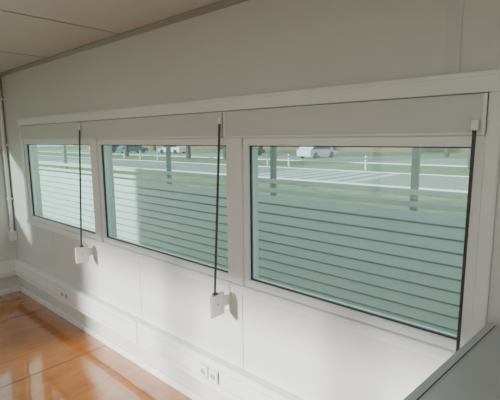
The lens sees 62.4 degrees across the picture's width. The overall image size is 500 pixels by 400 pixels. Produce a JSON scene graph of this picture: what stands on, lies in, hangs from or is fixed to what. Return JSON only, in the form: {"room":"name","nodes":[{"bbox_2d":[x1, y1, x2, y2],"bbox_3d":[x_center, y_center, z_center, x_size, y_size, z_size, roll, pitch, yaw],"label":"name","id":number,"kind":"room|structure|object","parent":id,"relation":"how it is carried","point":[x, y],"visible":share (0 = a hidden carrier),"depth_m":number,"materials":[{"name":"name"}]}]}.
{"room":"office room","nodes":[
{"label":"office room","id":0,"kind":"room"},
{"bbox_2d":[0,83,19,289],"bbox_3d":[-4.005,0.054,3.377,0.120,2.470,3.700,7,11,41],"label":"wall","id":1,"kind":"structure","parent":0,"point":[8,250],"depth_m":4.70,"materials":[{"name":"white paint"}]},
{"bbox_2d":[0,259,14,277],"bbox_3d":[-3.949,0.983,3.435,0.058,0.185,3.644,7,11,41],"label":"trim trunking","id":2,"kind":"structure","parent":1,"relation":"attached to","point":[7,269],"depth_m":4.70,"materials":[{"name":"white plastic"}]},
{"bbox_2d":[0,286,18,295],"bbox_3d":[-3.950,1.253,3.506,0.012,0.060,3.685,7,11,41],"label":"baseboard","id":3,"kind":"structure","parent":1,"relation":"attached to","point":[13,289],"depth_m":4.78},
{"bbox_2d":[0,290,191,399],"bbox_3d":[-1.549,1.627,1.393,6.450,0.100,3.700,7,11,41],"label":"floor","id":4,"kind":"structure","parent":0,"point":[31,343],"depth_m":3.25,"materials":[{"name":"brown wood"}]},
{"bbox_2d":[0,308,102,387],"bbox_3d":[-1.556,1.578,1.378,6.450,0.001,3.680,7,11,41],"label":"joint","id":5,"kind":"object","parent":4,"relation":"on","point":[43,308],"visible":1,"depth_m":3.31,"materials":[{"name":"brown wood"}]},
{"bbox_2d":[403,322,499,399],"bbox_3d":[0.801,1.040,1.062,0.700,1.114,0.632,-8,12,-42],"label":"partition panel","id":6,"kind":"object","parent":4,"relation":"on","point":[472,372],"visible":1,"depth_m":1.11,"materials":[{"name":"metal"}]},
{"bbox_2d":[0,0,220,72],"bbox_3d":[-1.573,-0.913,1.013,6.450,0.103,3.700,7,11,41],"label":"ceiling","id":7,"kind":"structure","parent":0,"point":[30,30],"depth_m":2.53,"materials":[{"name":"paint"}]},
{"bbox_2d":[0,0,499,399],"bbox_3d":[-0.284,0.208,2.618,6.690,2.820,0.120,7,11,41],"label":"wall","id":8,"kind":"structure","parent":0,"point":[250,47],"depth_m":2.26,"materials":[{"name":"white paint"}]},
{"bbox_2d":[0,87,17,240],"bbox_3d":[-2.725,-0.439,4.600,0.074,1.820,0.074,7,11,41],"label":"cable conduit","id":9,"kind":"object","parent":8,"relation":"attached to","point":[12,234],"visible":1,"depth_m":4.62,"materials":[{"name":"white plastic"}]},
{"bbox_2d":[20,122,78,139],"bbox_3d":[-1.868,-0.629,3.819,1.270,0.142,0.033,7,11,41],"label":"box","id":10,"kind":"object","parent":8,"relation":"attached to","point":[59,131],"visible":0.8,"depth_m":3.75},
{"bbox_2d":[24,140,96,238],"bbox_3d":[-1.778,-0.145,3.871,1.424,0.827,0.060,7,11,41],"label":"frame","id":11,"kind":"object","parent":8,"relation":"attached to","point":[83,142],"visible":0.63,"depth_m":4.05,"materials":[{"name":"white plastic"}]},
{"bbox_2d":[27,144,95,233],"bbox_3d":[-1.785,-0.144,3.864,1.344,0.747,0.016,7,11,41],"label":"gasket","id":12,"kind":"object","parent":8,"relation":"attached to","point":[27,144],"visible":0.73,"depth_m":4.26,"materials":[{"name":"black rubber"}]},
{"bbox_2d":[75,126,93,263],"bbox_3d":[-1.400,-0.040,3.407,0.036,1.132,0.152,7,11,41],"label":"strap winder","id":13,"kind":"object","parent":8,"relation":"attached to","point":[82,253],"visible":0.95,"depth_m":3.44,"materials":[{"name":"white plastic"}]},
{"bbox_2d":[19,286,206,399],"bbox_3d":[-0.318,1.333,2.736,6.450,0.060,0.012,7,11,41],"label":"baseboard","id":14,"kind":"structure","parent":8,"relation":"attached to","point":[181,388],"depth_m":3.38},
{"bbox_2d":[0,0,248,76],"bbox_3d":[-0.346,-1.064,2.372,6.450,0.030,0.028,7,11,41],"label":"crown molding","id":15,"kind":"structure","parent":8,"relation":"attached to","point":[221,4],"depth_m":2.71,"materials":[{"name":"metal"}]},
{"bbox_2d":[52,231,243,369],"bbox_3d":[-0.992,0.648,3.247,2.558,0.477,0.003,7,11,41],"label":"joint","id":16,"kind":"object","parent":8,"relation":"attached to","point":[240,295],"visible":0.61,"depth_m":2.42,"materials":[{"name":"white paint"}]},
{"bbox_2d":[79,112,222,138],"bbox_3d":[-0.767,-0.493,2.841,1.664,0.142,0.033,7,11,41],"label":"box","id":17,"kind":"object","parent":8,"relation":"attached to","point":[199,125],"visible":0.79,"depth_m":2.68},
{"bbox_2d":[13,258,302,399],"bbox_3d":[-0.336,1.062,2.678,6.450,0.189,0.059,7,11,41],"label":"cable trunking","id":18,"kind":"object","parent":8,"relation":"attached to","point":[234,382],"visible":0.93,"depth_m":2.92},
{"bbox_2d":[60,289,69,300],"bbox_3d":[-1.741,0.895,3.878,0.170,0.080,0.016,7,11,41],"label":"power outlet","id":19,"kind":"object","parent":18,"relation":"attached to","point":[64,295],"visible":1,"depth_m":3.87,"materials":[{"name":"white plastic"}]},
{"bbox_2d":[199,363,217,384],"bbox_3d":[-0.260,1.078,2.562,0.170,0.080,0.016,7,11,41],"label":"power outlet","id":20,"kind":"object","parent":18,"relation":"attached to","point":[203,370],"visible":1,"depth_m":2.55,"materials":[{"name":"white plastic"}]},
{"bbox_2d":[97,138,231,280],"bbox_3d":[-0.634,-0.004,2.853,1.480,0.827,0.060,7,11,41],"label":"frame","id":21,"kind":"object","parent":8,"relation":"attached to","point":[194,141],"visible":0.72,"depth_m":2.79,"materials":[{"name":"white plastic"}]},
{"bbox_2d":[101,145,227,272],"bbox_3d":[-0.640,-0.003,2.846,1.400,0.747,0.016,7,11,41],"label":"gasket","id":22,"kind":"object","parent":8,"relation":"attached to","point":[102,146],"visible":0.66,"depth_m":3.07,"materials":[{"name":"black rubber"}]},
{"bbox_2d":[209,117,230,318],"bbox_3d":[-0.183,0.110,2.325,0.036,1.132,0.152,7,11,41],"label":"strap winder","id":23,"kind":"object","parent":8,"relation":"attached to","point":[218,301],"visible":0.97,"depth_m":2.35,"materials":[{"name":"white plastic"}]},
{"bbox_2d":[15,69,499,361],"bbox_3d":[-0.768,-0.095,2.902,4.398,1.095,0.038,7,11,41],"label":"window surround","id":24,"kind":"object","parent":8,"relation":"attached to","point":[487,80],"visible":0.83,"depth_m":1.93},
{"bbox_2d":[223,93,488,137],"bbox_3d":[0.341,-0.356,1.855,1.290,0.142,0.033,7,11,41],"label":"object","id":25,"kind":"object","parent":8,"relation":"attached to","point":[453,114],"visible":1,"depth_m":1.71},
{"bbox_2d":[243,135,485,350],"bbox_3d":[0.418,0.126,1.917,1.168,0.827,0.060,7,11,41],"label":"frame","id":26,"kind":"object","parent":8,"relation":"attached to","point":[419,141],"visible":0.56,"depth_m":1.77,"materials":[{"name":"white plastic"}]},
{"bbox_2d":[250,146,470,339],"bbox_3d":[0.412,0.127,1.910,1.088,0.747,0.016,7,11,41],"label":"gasket","id":27,"kind":"object","parent":26,"relation":"in","point":[251,168],"visible":0.59,"depth_m":1.99,"materials":[{"name":"black rubber"}]},
{"bbox_2d":[443,0,463,74],"bbox_3d":[0.730,-0.687,1.470,0.055,0.470,0.004,7,11,41],"label":"joint","id":28,"kind":"object","parent":8,"relation":"attached to","point":[454,17],"visible":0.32,"depth_m":1.48,"materials":[{"name":"white paint"}]},
{"bbox_2d":[456,120,478,350],"bbox_3d":[0.765,0.295,1.493,0.036,1.150,0.152,7,11,41],"label":"strap winder","id":29,"kind":"object","parent":8,"relation":"attached to","point":[474,123],"visible":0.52,"depth_m":1.48,"materials":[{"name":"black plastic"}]},
{"label":"outside","id":30,"kind":"structure","parent":0,"visible":0},
{"bbox_2d":[37,149,467,166],"bbox_3d":[-5.994,-5.816,52.897,200.000,0.080,10.200,7,11,41],"label":"car park","id":31,"kind":"structure","parent":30,"point":[343,159],"depth_m":39.19,"materials":[{"name":"grey asphalt"}]},
{"bbox_2d":[112,145,119,152],"bbox_3d":[-20.954,-8.304,65.954,4.300,1.375,1.800,-8,11,-40],"label":"car","id":32,"kind":"object","parent":31,"relation":"on","point":[114,147],"visible":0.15,"depth_m":64.63,"materials":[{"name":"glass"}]},
{"bbox_2d":[117,145,147,152],"bbox_3d":[-17.674,-7.768,62.161,1.800,1.375,4.300,8,12,44],"label":"car","id":33,"kind":"object","parent":31,"relation":"on","point":[132,148],"visible":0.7,"depth_m":61.32,"materials":[{"name":"grey metal"}]},
{"bbox_2d":[158,146,185,153],"bbox_3d":[-10.956,-7.278,58.449,4.300,1.375,1.800,5,10,35],"label":"car","id":34,"kind":"object","parent":31,"relation":"on","point":[174,149],"visible":0.69,"depth_m":57.31,"materials":[{"name":"white paint"}]},
{"bbox_2d":[258,147,264,154],"bbox_3d":[-0.371,-5.912,48.628,4.300,1.375,1.800,-8,11,-41],"label":"car","id":35,"kind":"object","parent":31,"relation":"on","point":[260,151],"visible":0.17,"depth_m":48.93,"materials":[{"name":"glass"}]},
{"bbox_2d":[297,147,336,158],"bbox_3d":[6.764,-4.941,41.675,4.300,1.375,1.800,-8,12,-42],"label":"car","id":36,"kind":"object","parent":31,"relation":"on","point":[316,152],"visible":0.91,"depth_m":40.58,"materials":[{"name":"white paint"}]},
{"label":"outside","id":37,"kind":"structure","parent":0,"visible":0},
{"bbox_2d":[37,146,468,215],"bbox_3d":[-1.158,-4.306,43.433,220.000,0.200,180.000,7,11,41],"label":"ground","id":38,"kind":"structure","parent":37,"point":[440,170],"depth_m":26.56,"materials":[{"name":"green plant"}]},
{"bbox_2d":[125,145,128,156],"bbox_3d":[-15.396,-9.244,49.825,4.569,7.946,5.581,7,11,41],"label":"tree","id":39,"kind":"object","parent":38,"relation":"on","point":[126,146],"visible":0.02,"depth_m":50.15,"materials":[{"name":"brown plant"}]},
{"bbox_2d":[186,146,190,158],"bbox_3d":[-7.176,-8.065,43.017,5.335,7.472,4.892,7,11,41],"label":"tree","id":40,"kind":"object","parent":38,"relation":"on","point":[188,148],"visible":0.03,"depth_m":43.20,"materials":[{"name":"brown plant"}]},
{"bbox_2d":[223,146,225,159],"bbox_3d":[-1.946,-8.190,39.646,5.503,8.616,5.103,7,11,41],"label":"tree","id":41,"kind":"object","parent":38,"relation":"on","point":[224,147],"visible":0.02,"depth_m":40.29,"materials":[{"name":"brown plant"}]},
{"bbox_2d":[39,145,467,334],"bbox_3d":[-0.395,-0.105,4.452,12.500,3.000,0.069,7,11,41],"label":"slatted screen","id":42,"kind":"object","parent":38,"relation":"on","point":[406,265],"visible":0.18,"depth_m":3.60,"materials":[{"name":"paint"}]},
{"bbox_2d":[75,145,468,152],"bbox_3d":[10.384,-11.004,70.592,160.000,4.800,7.100,7,11,41],"label":"building","id":43,"kind":"structure","parent":38,"relation":"on","point":[380,149],"depth_m":60.15,"materials":[{"name":"brick"}]},
{"bbox_2d":[364,155,366,169],"bbox_3d":[7.286,-2.368,25.997,0.146,0.960,0.150,7,11,41],"label":"bollard","id":44,"kind":"object","parent":38,"relation":"on","point":[365,166],"visible":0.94,"depth_m":25.95,"materials":[{"name":"white metal"}]},
{"bbox_2d":[444,148,449,156],"bbox_3d":[19.355,-8.517,40.178,4.954,8.702,4.970,7,11,41],"label":"tree","id":45,"kind":"object","parent":38,"relation":"on","point":[446,150],"visible":0.02,"depth_m":40.75,"materials":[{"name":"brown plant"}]},
{"bbox_2d":[467,148,470,168],"bbox_3d":[13.823,-6.340,25.707,4.584,8.778,5.163,7,11,41],"label":"tree","id":46,"kind":"object","parent":38,"relation":"on","point":[468,166],"visible":0.02,"depth_m":25.85,"materials":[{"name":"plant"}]},
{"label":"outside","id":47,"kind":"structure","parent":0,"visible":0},
{"bbox_2d":[38,155,468,192],"bbox_3d":[-9.176,-3.040,34.594,220.000,0.060,6.400,7,11,41],"label":"road","id":48,"kind":"structure","parent":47,"point":[451,183],"depth_m":22.61,"materials":[{"name":"grey asphalt"}]}
]}

